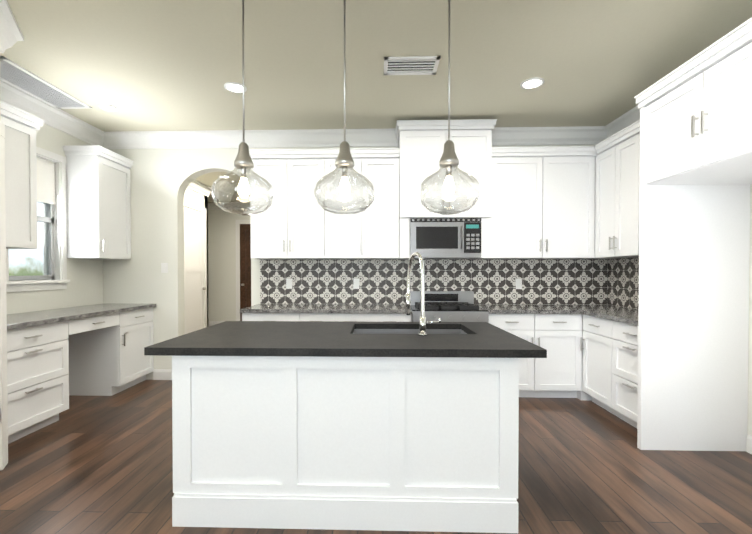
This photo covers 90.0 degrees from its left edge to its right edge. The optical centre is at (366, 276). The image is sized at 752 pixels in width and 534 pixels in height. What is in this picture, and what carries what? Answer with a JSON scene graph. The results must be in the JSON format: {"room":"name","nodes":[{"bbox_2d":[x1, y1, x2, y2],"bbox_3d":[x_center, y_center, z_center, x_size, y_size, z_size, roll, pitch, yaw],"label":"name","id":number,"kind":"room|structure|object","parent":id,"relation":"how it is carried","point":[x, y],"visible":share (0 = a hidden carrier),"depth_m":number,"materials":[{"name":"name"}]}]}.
{"room":"kitchen","nodes":[
{"label":"kitchen","id":0,"kind":"room"},
{"bbox_2d":[0,380,751,533],"bbox_3d":[-1.625,1.296,2.918,9.180,0.060,12.400,0,1,2],"label":"floor","id":1,"kind":"structure","parent":0,"point":[93,465],"depth_m":2.37,"materials":[{"name":"brown wood"}]},
{"bbox_2d":[7,320,70,443],"bbox_3d":[-2.923,0.826,2.937,0.620,0.880,0.726,0,1,2],"label":"base cabinet","id":2,"kind":"object","parent":1,"relation":"on","point":[51,367],"depth_m":2.99,"materials":[{"name":"white paint"}]},
{"bbox_2d":[71,307,153,395],"bbox_3d":[-2.886,0.811,4.247,0.620,0.880,0.596,0,1,2],"label":"base cabinet","id":3,"kind":"object","parent":1,"relation":"on","point":[108,358],"depth_m":3.95,"materials":[{"name":"white paint"}]},
{"bbox_2d":[7,303,155,329],"bbox_3d":[-2.886,0.359,3.554,0.657,0.040,1.973,0,1,2],"label":"countertop","id":4,"kind":"structure","parent":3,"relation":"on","point":[26,319],"depth_m":3.44,"materials":[{"name":"grey stone"}]},
{"bbox_2d":[242,313,305,320],"bbox_3d":[-0.948,0.812,4.182,0.662,0.880,0.620,0,1,2],"label":"base cabinet","id":5,"kind":"object","parent":1,"relation":"on","point":[245,316],"depth_m":3.87,"materials":[{"name":"white paint"}]},
{"bbox_2d":[240,304,411,313],"bbox_3d":[-0.410,0.352,4.145,1.759,0.040,0.653,0,1,2],"label":"countertop","id":6,"kind":"structure","parent":5,"relation":"on","point":[259,308],"depth_m":3.92,"materials":[{"name":"grey stone"}]},
{"bbox_2d":[306,313,369,321],"bbox_3d":[-0.361,0.812,4.165,0.762,0.880,0.620,0,1,2],"label":"base cabinet","id":7,"kind":"object","parent":1,"relation":"on","point":[359,317],"depth_m":3.85,"materials":[{"name":"white paint"}]},
{"bbox_2d":[172,356,518,532],"bbox_3d":[-0.105,0.833,2.380,1.756,0.879,0.980,0,1,2],"label":"kitchen island","id":8,"kind":"object","parent":1,"relation":"on","point":[378,426],"depth_m":1.91,"materials":[{"name":"white paint"}]},
{"bbox_2d":[144,320,546,359],"bbox_3d":[-0.105,0.373,2.374,2.000,0.040,1.020,0,1,2],"label":"island countertop","id":9,"kind":"structure","parent":8,"relation":"on","point":[479,340],"depth_m":2.03,"materials":[{"name":"black stone"}]},
{"bbox_2d":[352,328,463,331],"bbox_3d":[0.295,0.501,2.539,0.810,0.244,0.480,0,1,2],"label":"sink","id":10,"kind":"object","parent":9,"relation":"in","point":[353,329],"depth_m":2.76,"materials":[{"name":"silver metal"}]},
{"bbox_2d":[406,252,439,335],"bbox_3d":[0.350,0.099,2.345,0.194,0.505,0.238,0,1,2],"label":"faucet","id":11,"kind":"object","parent":9,"relation":"on","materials":[{"name":"silver metal"}]},
{"bbox_2d":[370,313,411,321],"bbox_3d":[0.213,0.812,4.149,0.510,0.880,0.620,0,1,2],"label":"base cabinet","id":12,"kind":"object","parent":1,"relation":"on","point":[374,317],"depth_m":3.83,"materials":[{"name":"white paint"}]},
{"bbox_2d":[410,291,488,322],"bbox_3d":[0.848,0.715,4.061,0.754,1.075,0.725,0,1,2],"label":"range","id":13,"kind":"object","parent":1,"relation":"on","point":[452,306],"visible":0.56,"depth_m":3.83,"materials":[{"name":"silver metal"}]},
{"bbox_2d":[489,314,584,399],"bbox_3d":[1.705,0.813,4.107,0.946,0.880,0.620,0,1,2],"label":"base cabinet","id":14,"kind":"object","parent":1,"relation":"on","point":[556,372],"depth_m":3.80,"materials":[{"name":"white paint"}]},
{"bbox_2d":[474,304,578,313],"bbox_3d":[1.680,0.352,4.083,0.899,0.040,0.657,0,1,2],"label":"countertop","id":15,"kind":"structure","parent":14,"relation":"on","point":[492,308],"depth_m":3.81,"materials":[{"name":"grey stone"}]},
{"bbox_2d":[585,393,591,399],"bbox_3d":[2.455,0.813,4.085,0.680,0.880,0.620,0,1,2],"label":"base cabinet","id":16,"kind":"object","parent":1,"relation":"on","point":[587,397],"depth_m":3.81,"materials":[{"name":"white paint"}]},
{"bbox_2d":[580,315,637,427],"bbox_3d":[2.446,0.822,3.270,0.656,0.879,1.002,0,1,2],"label":"base cabinet","id":17,"kind":"object","parent":1,"relation":"on","point":[610,369],"visible":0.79,"depth_m":3.31,"materials":[{"name":"white paint"}]},
{"bbox_2d":[560,305,637,325],"bbox_3d":[2.449,0.358,3.578,0.667,0.040,1.625,0,1,2],"label":"countertop","id":18,"kind":"structure","parent":17,"relation":"on","point":[626,315],"depth_m":3.58,"materials":[{"name":"grey stone"}]},
{"bbox_2d":[634,17,751,450],"bbox_3d":[2.346,-0.017,2.206,0.797,2.583,1.108,0,1,2],"label":"tall cabinet","id":19,"kind":"object","parent":1,"relation":"on","point":[694,191],"visible":1,"depth_m":2.72,"materials":[{"name":"white paint"}]},
{"bbox_2d":[0,96,751,435],"bbox_3d":[-1.615,-0.209,2.900,9.100,2.950,12.300,0,1,2],"label":"wall","id":20,"kind":"structure","parent":0,"point":[160,182],"depth_m":4.52,"materials":[{"name":"beige paint"}]},
{"bbox_2d":[0,121,7,469],"bbox_3d":[-2.158,0.131,2.038,0.639,2.290,1.016,0,1,2],"label":"door frame","id":21,"kind":"structure","parent":20,"relation":"attached to","point":[3,397],"depth_m":2.50,"materials":[{"name":"white paint"}]},
{"bbox_2d":[1,101,44,248],"bbox_3d":[-3.037,-0.801,2.940,0.392,1.133,0.764,0,1,2],"label":"upper cabinet","id":22,"kind":"object","parent":20,"relation":"attached to","point":[21,127],"visible":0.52,"depth_m":3.14,"materials":[{"name":"white paint"}]},
{"bbox_2d":[6,146,69,291],"bbox_3d":[-3.280,-0.560,3.654,0.230,1.395,0.690,0,1,2],"label":"window","id":23,"kind":"structure","parent":20,"relation":"in","point":[51,182],"depth_m":3.88,"materials":[{"name":"white paint"}]},
{"bbox_2d":[63,145,133,259],"bbox_3d":[-3.000,-0.791,4.247,0.392,1.183,0.564,0,1,2],"label":"upper cabinet","id":24,"kind":"object","parent":20,"relation":"attached to","point":[98,212],"visible":1,"depth_m":4.01,"materials":[{"name":"white paint"}]},
{"bbox_2d":[153,369,171,379],"bbox_3d":[-2.412,1.185,4.532,0.316,0.125,0.016,0,1,2],"label":"baseboard","id":25,"kind":"structure","parent":20,"relation":"attached to","point":[162,374],"depth_m":4.53,"materials":[{"name":"white paint"}]},
{"bbox_2d":[161,263,167,272],"bbox_3d":[-2.430,-0.103,4.520,0.080,0.120,0.010,0,1,2],"label":"outlet","id":26,"kind":"object","parent":20,"relation":"attached to","point":[164,267],"depth_m":4.52,"materials":[{"name":"white plastic"}]},
{"bbox_2d":[184,201,206,333],"bbox_3d":[-3.119,-0.044,6.837,0.070,2.530,1.000,0,1,2],"label":"hall door","id":27,"kind":"structure","parent":20,"relation":"in","point":[195,271],"depth_m":6.91,"materials":[{"name":"paint"}]},
{"bbox_2d":[208,321,224,326],"bbox_3d":[-4.479,1.133,8.992,2.730,0.125,0.016,0,1,2],"label":"baseboard","id":28,"kind":"structure","parent":20,"relation":"attached to","point":[210,323],"depth_m":8.96,"materials":[{"name":"white paint"}]},
{"bbox_2d":[236,220,250,320],"bbox_3d":[-2.476,-0.073,8.883,1.260,2.540,0.090,0,1,2],"label":"entry door","id":29,"kind":"structure","parent":20,"relation":"in","point":[243,263],"depth_m":8.92,"materials":[{"name":"brown wood"}]},
{"bbox_2d":[286,279,291,288],"bbox_3d":[-0.921,0.088,4.471,0.070,0.120,0.007,0,1,2],"label":"outlet","id":30,"kind":"object","parent":20,"relation":"attached to","point":[288,281],"depth_m":4.47,"materials":[{"name":"white plastic"}]},
{"bbox_2d":[249,152,332,258],"bbox_3d":[-0.834,-0.765,4.295,0.882,1.130,0.350,0,1,2],"label":"upper cabinet","id":31,"kind":"object","parent":20,"relation":"attached to","point":[295,220],"depth_m":4.13,"materials":[{"name":"white paint"}]},
{"bbox_2d":[0,0,639,209],"bbox_3d":[-1.625,-1.598,2.885,8.780,0.169,12.000,0,1,2],"label":"crown molding","id":32,"kind":"structure","parent":20,"relation":"attached to","point":[11,34],"depth_m":4.36,"materials":[{"name":"white paint"}]},
{"bbox_2d":[353,279,358,288],"bbox_3d":[-0.121,0.088,4.448,0.070,0.120,0.007,0,1,2],"label":"outlet","id":33,"kind":"object","parent":20,"relation":"attached to","point":[355,281],"depth_m":4.45,"materials":[{"name":"white plastic"}]},
{"bbox_2d":[333,152,399,258],"bbox_3d":[-0.078,-0.764,4.274,0.880,1.130,0.350,0,1,2],"label":"upper cabinet","id":34,"kind":"object","parent":20,"relation":"attached to","point":[373,233],"depth_m":4.11,"materials":[{"name":"white paint"}]},
{"bbox_2d":[260,259,606,304],"bbox_3d":[0.763,0.063,4.431,4.068,0.528,0.010,0,1,2],"label":"tile backsplash","id":35,"kind":"structure","parent":20,"relation":"attached to","point":[493,281],"depth_m":4.42,"materials":[{"name":"multicoloured tile"}]},
{"bbox_2d":[395,119,496,258],"bbox_3d":[0.853,-0.928,4.200,1.056,1.458,0.442,0,1,2],"label":"upper cabinet","id":36,"kind":"object","parent":20,"relation":"attached to","point":[421,143],"visible":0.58,"depth_m":4.03,"materials":[{"name":"white paint"}]},
{"bbox_2d":[409,218,480,258],"bbox_3d":[0.852,-0.416,4.200,0.756,0.426,0.454,0,1,2],"label":"microwave","id":37,"kind":"object","parent":36,"relation":"attached to","point":[445,238],"visible":1,"depth_m":4.01,"materials":[{"name":"silver metal"}]},
{"bbox_2d":[516,279,521,288],"bbox_3d":[1.778,0.089,4.394,0.070,0.120,0.007,0,1,2],"label":"outlet","id":38,"kind":"object","parent":20,"relation":"attached to","point":[518,281],"depth_m":4.39,"materials":[{"name":"white plastic"}]},
{"bbox_2d":[488,150,595,258],"bbox_3d":[1.898,-0.764,4.218,1.106,1.130,0.350,0,1,2],"label":"upper cabinet","id":39,"kind":"object","parent":20,"relation":"attached to","point":[543,202],"depth_m":4.05,"materials":[{"name":"white paint"}]},
{"bbox_2d":[588,146,618,258],"bbox_3d":[2.594,-0.786,4.198,0.410,1.175,0.350,0,1,2],"label":"upper cabinet","id":40,"kind":"object","parent":20,"relation":"attached to","point":[589,147],"depth_m":4.02,"materials":[{"name":"white paint"}]},
{"bbox_2d":[595,131,629,257],"bbox_3d":[2.611,-0.757,3.651,0.350,1.130,0.736,0,1,2],"label":"upper cabinet","id":41,"kind":"object","parent":20,"relation":"attached to","point":[617,196],"depth_m":3.71,"materials":[{"name":"white paint"}]},
{"bbox_2d":[607,257,638,308],"bbox_3d":[2.779,0.073,3.560,0.010,0.528,1.615,0,1,2],"label":"tile backsplash","id":42,"kind":"structure","parent":20,"relation":"attached to","point":[622,282],"depth_m":4.08,"materials":[{"name":"multicoloured tile"}]},
{"bbox_2d":[630,127,639,257],"bbox_3d":[2.594,-0.750,3.077,0.350,1.130,0.660,0,1,2],"label":"upper cabinet","id":43,"kind":"object","parent":20,"relation":"attached to","point":[634,135],"depth_m":3.41,"materials":[{"name":"white paint"}]},
{"bbox_2d":[746,435,751,453],"bbox_3d":[2.669,1.240,-0.243,0.016,0.125,5.925,0,1,2],"label":"baseboard","id":44,"kind":"structure","parent":20,"relation":"attached to","point":[749,438],"depth_m":2.70,"materials":[{"name":"white paint"}]},
{"bbox_2d":[0,0,751,201],"bbox_3d":[-1.625,-1.724,2.883,9.180,0.080,12.400,0,1,2],"label":"ceiling","id":45,"kind":"structure","parent":0,"point":[158,65],"depth_m":2.88,"materials":[{"name":"paint"}]},
{"bbox_2d":[0,56,91,108],"bbox_3d":[-2.939,-1.683,3.321,0.350,0.012,0.900,0,1,2],"label":"ceiling vent","id":46,"kind":"object","parent":45,"relation":"in","point":[12,73],"visible":1,"depth_m":3.33,"materials":[{"name":"white metal"}]},
{"bbox_2d":[98,104,117,111],"bbox_3d":[-2.591,-1.689,3.771,0.164,0.010,0.164,0,1,2],"label":"recessed light","id":47,"kind":"object","parent":45,"relation":"in","point":[107,107],"visible":1,"depth_m":3.76,"materials":[{"name":"white paint"}]},
{"bbox_2d":[224,82,246,92],"bbox_3d":[-1.172,-1.684,3.361,0.194,0.010,0.194,0,1,2],"label":"recessed light","id":48,"kind":"object","parent":45,"relation":"in","point":[234,87],"visible":0.83,"depth_m":3.35,"materials":[{"name":"white paint"}]},
{"bbox_2d":[211,0,274,214],"bbox_3d":[-0.692,-1.012,2.115,0.343,1.324,0.343,0,1,2],"label":"pendant light","id":49,"kind":"object","parent":45,"relation":"hanging from","point":[243,162],"visible":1,"depth_m":2.09,"materials":[{"name":"clear glass"}]},
{"bbox_2d":[314,0,374,214],"bbox_3d":[-0.122,-1.012,2.098,0.343,1.324,0.343,0,1,2],"label":"pendant light","id":50,"kind":"object","parent":45,"relation":"hanging from","point":[344,161],"visible":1,"depth_m":2.08,"materials":[{"name":"clear glass"}]},
{"bbox_2d":[384,56,440,74],"bbox_3d":[0.354,-1.679,3.003,0.430,0.012,0.250,0,1,2],"label":"ceiling vent","id":51,"kind":"object","parent":45,"relation":"in","point":[419,65],"visible":0.94,"depth_m":3.00,"materials":[{"name":"white metal"}]},
{"bbox_2d":[418,0,480,214],"bbox_3d":[0.457,-1.012,2.082,0.343,1.324,0.343,0,1,2],"label":"pendant light","id":52,"kind":"object","parent":45,"relation":"hanging from","point":[449,161],"visible":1,"depth_m":2.06,"materials":[{"name":"clear glass"}]},
{"bbox_2d":[520,78,543,88],"bbox_3d":[1.447,-1.683,3.287,0.194,0.010,0.194,0,1,2],"label":"recessed light","id":53,"kind":"object","parent":45,"relation":"in","point":[531,83],"visible":1,"depth_m":3.28,"materials":[{"name":"white paint"}]},
{"label":"outside","id":54,"kind":"structure","parent":0,"visible":0},
{"bbox_2d":[9,202,43,275],"bbox_3d":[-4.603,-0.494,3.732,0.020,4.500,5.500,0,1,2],"label":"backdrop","id":55,"kind":"structure","parent":54,"point":[23,254],"depth_m":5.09,"materials":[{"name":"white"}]}
]}

